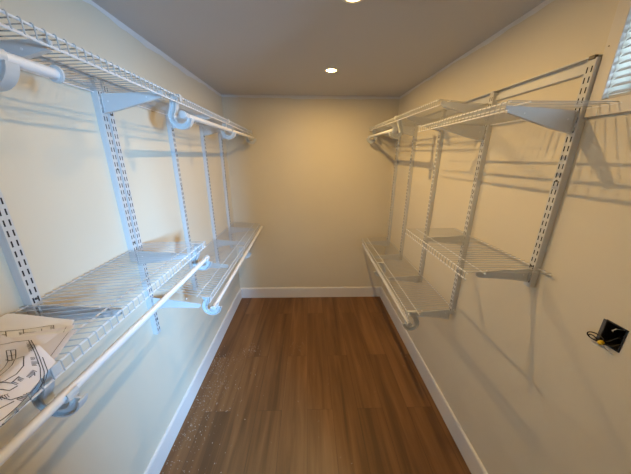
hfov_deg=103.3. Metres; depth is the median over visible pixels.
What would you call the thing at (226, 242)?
shelf bracket
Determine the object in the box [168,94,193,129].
hook
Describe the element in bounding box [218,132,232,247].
track
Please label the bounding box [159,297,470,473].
floor
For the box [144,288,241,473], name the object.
baseboard
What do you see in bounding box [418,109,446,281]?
track
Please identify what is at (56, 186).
wall
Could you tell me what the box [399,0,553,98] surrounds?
trim
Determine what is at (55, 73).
closet rod
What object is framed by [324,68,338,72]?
recessed light
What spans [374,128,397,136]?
shelf bracket
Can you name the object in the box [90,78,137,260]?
track
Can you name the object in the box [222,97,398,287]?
wall
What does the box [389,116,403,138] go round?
hook
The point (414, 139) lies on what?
track
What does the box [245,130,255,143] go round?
hook
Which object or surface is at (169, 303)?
shelf bracket
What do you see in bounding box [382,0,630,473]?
wall
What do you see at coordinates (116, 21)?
trim
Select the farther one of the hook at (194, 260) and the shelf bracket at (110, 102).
the hook at (194, 260)
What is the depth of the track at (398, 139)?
2.84 m
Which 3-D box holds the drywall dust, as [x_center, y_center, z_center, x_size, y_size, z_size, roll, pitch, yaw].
[-0.047,1.154,2.346,1.854,0.001,1.936,0,18,-2]
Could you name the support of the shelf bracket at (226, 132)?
attached to the track at (219, 133)
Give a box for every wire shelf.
[0,9,252,134]
[0,241,205,427]
[157,222,259,302]
[361,237,455,319]
[369,99,489,130]
[405,228,551,279]
[418,100,621,131]
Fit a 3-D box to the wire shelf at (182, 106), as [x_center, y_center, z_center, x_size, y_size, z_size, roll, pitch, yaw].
[-0.797,-0.709,1.364,0.303,0.056,2.875,0,18,-2]
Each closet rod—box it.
[0,255,209,465]
[5,51,64,83]
[179,110,254,138]
[210,226,262,310]
[362,243,411,326]
[369,127,396,137]
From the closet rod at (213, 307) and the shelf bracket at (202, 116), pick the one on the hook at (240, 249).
the closet rod at (213, 307)
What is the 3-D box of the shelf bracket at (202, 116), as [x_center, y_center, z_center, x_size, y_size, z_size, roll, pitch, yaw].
[-0.803,-0.752,1.626,0.264,0.090,0.017,0,18,-2]
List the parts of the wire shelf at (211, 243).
support rod, lip rod, lip rod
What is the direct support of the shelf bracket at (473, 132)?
attached to the track at (484, 144)
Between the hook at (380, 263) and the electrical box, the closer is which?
the electrical box
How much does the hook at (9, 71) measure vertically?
0.160 m
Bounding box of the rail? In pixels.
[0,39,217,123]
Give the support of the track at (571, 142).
attached to the wall at (517, 365)
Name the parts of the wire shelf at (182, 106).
support rod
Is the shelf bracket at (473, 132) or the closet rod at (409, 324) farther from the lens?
the closet rod at (409, 324)
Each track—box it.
[0,189,42,315]
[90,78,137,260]
[100,81,160,333]
[165,105,197,290]
[199,125,219,262]
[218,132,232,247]
[387,131,400,245]
[399,123,417,259]
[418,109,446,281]
[449,91,498,313]
[523,54,601,286]
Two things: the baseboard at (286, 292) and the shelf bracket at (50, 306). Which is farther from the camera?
the baseboard at (286, 292)
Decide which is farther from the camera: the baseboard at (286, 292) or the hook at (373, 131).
the baseboard at (286, 292)
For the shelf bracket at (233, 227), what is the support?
attached to the track at (219, 133)
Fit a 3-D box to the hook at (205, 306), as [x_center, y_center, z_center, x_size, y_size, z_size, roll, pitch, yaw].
[-0.632,0.413,1.515,0.122,0.125,0.028,0,18,-2]
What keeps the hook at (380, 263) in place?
attached to the wire shelf at (362, 240)
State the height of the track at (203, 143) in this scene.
1.323 m
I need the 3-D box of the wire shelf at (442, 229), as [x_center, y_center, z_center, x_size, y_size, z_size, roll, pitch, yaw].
[0.788,0.062,1.369,0.319,0.058,0.756,0,18,-2]
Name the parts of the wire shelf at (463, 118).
lip rod, lip rod, support rod, support rod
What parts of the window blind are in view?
rail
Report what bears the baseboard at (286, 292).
attached to the wall at (311, 176)
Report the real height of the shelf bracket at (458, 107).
0.084 m
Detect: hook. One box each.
[0,49,19,91]
[30,361,87,416]
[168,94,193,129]
[191,242,212,269]
[200,295,221,314]
[220,119,235,139]
[237,246,250,258]
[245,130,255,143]
[366,126,376,142]
[374,262,385,276]
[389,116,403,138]
[402,310,418,330]
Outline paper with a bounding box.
[0,313,76,426]
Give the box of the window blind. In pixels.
[608,30,630,98]
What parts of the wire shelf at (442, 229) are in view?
lip rod, lip rod, support rod, support rod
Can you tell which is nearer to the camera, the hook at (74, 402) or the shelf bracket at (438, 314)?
the hook at (74, 402)
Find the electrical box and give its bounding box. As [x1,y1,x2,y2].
[587,319,628,354]
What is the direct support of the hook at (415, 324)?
attached to the wire shelf at (362, 240)
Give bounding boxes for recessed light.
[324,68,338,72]
[342,0,362,3]
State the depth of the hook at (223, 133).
1.92 m
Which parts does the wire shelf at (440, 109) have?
lip rod, lip rod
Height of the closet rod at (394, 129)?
0.039 m
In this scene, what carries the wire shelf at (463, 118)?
on the track at (571, 142)
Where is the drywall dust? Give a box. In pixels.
[166,346,359,472]
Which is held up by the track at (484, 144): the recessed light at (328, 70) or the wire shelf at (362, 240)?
the wire shelf at (362, 240)
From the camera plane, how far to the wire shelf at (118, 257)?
0.89 m
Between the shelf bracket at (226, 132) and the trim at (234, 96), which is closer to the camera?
the shelf bracket at (226, 132)
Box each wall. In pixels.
[0,0,239,473]
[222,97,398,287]
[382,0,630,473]
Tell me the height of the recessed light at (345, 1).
0.006 m
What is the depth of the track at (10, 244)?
0.76 m
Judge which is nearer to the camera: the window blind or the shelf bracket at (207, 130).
the window blind
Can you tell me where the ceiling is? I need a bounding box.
[92,0,545,96]
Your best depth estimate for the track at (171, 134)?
1.75 m
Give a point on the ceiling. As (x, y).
(380, 48)
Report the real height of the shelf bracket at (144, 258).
0.077 m
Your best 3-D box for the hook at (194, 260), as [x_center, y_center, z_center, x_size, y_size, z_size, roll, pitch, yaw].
[-0.662,0.113,1.450,0.112,0.166,0.028,0,18,-2]
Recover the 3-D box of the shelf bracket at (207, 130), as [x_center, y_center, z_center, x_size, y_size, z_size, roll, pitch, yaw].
[-0.818,-0.906,2.122,0.264,0.090,0.017,0,18,-2]
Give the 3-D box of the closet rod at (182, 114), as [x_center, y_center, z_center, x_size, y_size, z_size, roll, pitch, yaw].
[-0.653,-0.829,1.959,0.034,0.036,1.638,0,18,-2]
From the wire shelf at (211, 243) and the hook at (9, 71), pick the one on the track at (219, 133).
the wire shelf at (211, 243)
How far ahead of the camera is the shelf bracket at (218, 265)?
1.94 m
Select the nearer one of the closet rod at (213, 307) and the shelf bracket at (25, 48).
the shelf bracket at (25, 48)
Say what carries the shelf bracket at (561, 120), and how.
attached to the track at (571, 142)
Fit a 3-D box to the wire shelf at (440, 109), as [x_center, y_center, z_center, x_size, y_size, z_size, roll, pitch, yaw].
[0.769,-0.948,2.036,0.309,0.059,1.540,0,18,-2]
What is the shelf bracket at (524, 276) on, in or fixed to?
attached to the track at (571, 142)
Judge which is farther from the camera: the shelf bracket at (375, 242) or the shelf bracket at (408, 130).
the shelf bracket at (375, 242)
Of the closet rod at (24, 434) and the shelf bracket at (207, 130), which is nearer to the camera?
the closet rod at (24, 434)
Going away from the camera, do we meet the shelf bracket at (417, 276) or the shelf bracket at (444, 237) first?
the shelf bracket at (444, 237)
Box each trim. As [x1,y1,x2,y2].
[83,0,221,96]
[222,95,399,99]
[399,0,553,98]
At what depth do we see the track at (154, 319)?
1.25 m
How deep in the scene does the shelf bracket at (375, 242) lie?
3.05 m
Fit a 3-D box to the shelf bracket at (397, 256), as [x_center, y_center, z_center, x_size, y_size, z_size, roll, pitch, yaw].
[0.757,0.216,2.644,0.264,0.077,0.017,0,18,-2]
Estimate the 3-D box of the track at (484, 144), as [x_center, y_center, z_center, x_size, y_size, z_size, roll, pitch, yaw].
[0.933,-0.120,1.510,0.030,1.346,0.031,0,18,-2]
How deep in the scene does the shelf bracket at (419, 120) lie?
1.80 m
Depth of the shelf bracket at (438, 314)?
1.71 m
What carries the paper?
on the wire shelf at (118, 257)
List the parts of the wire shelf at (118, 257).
support rod, lip rod, support rod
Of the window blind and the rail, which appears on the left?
the rail
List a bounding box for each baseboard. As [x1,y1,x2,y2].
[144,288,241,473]
[241,287,380,297]
[380,287,487,473]
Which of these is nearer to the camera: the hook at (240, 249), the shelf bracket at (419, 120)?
the shelf bracket at (419, 120)
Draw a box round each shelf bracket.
[0,38,52,58]
[36,304,123,320]
[99,91,163,113]
[135,252,188,264]
[151,297,200,308]
[171,114,211,128]
[199,261,228,267]
[203,125,233,135]
[217,239,244,245]
[221,131,245,139]
[231,227,253,232]
[366,241,387,245]
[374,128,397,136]
[375,254,399,259]
[386,123,414,135]
[389,275,418,282]
[406,115,440,130]
[411,309,449,319]
[426,236,464,244]
[438,123,485,140]
[440,101,488,118]
[475,268,531,281]
[505,105,578,133]
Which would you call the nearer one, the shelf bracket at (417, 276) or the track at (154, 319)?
the track at (154, 319)
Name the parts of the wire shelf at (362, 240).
lip rod, lip rod, support rod, support rod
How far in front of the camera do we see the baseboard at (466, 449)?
1.87 m

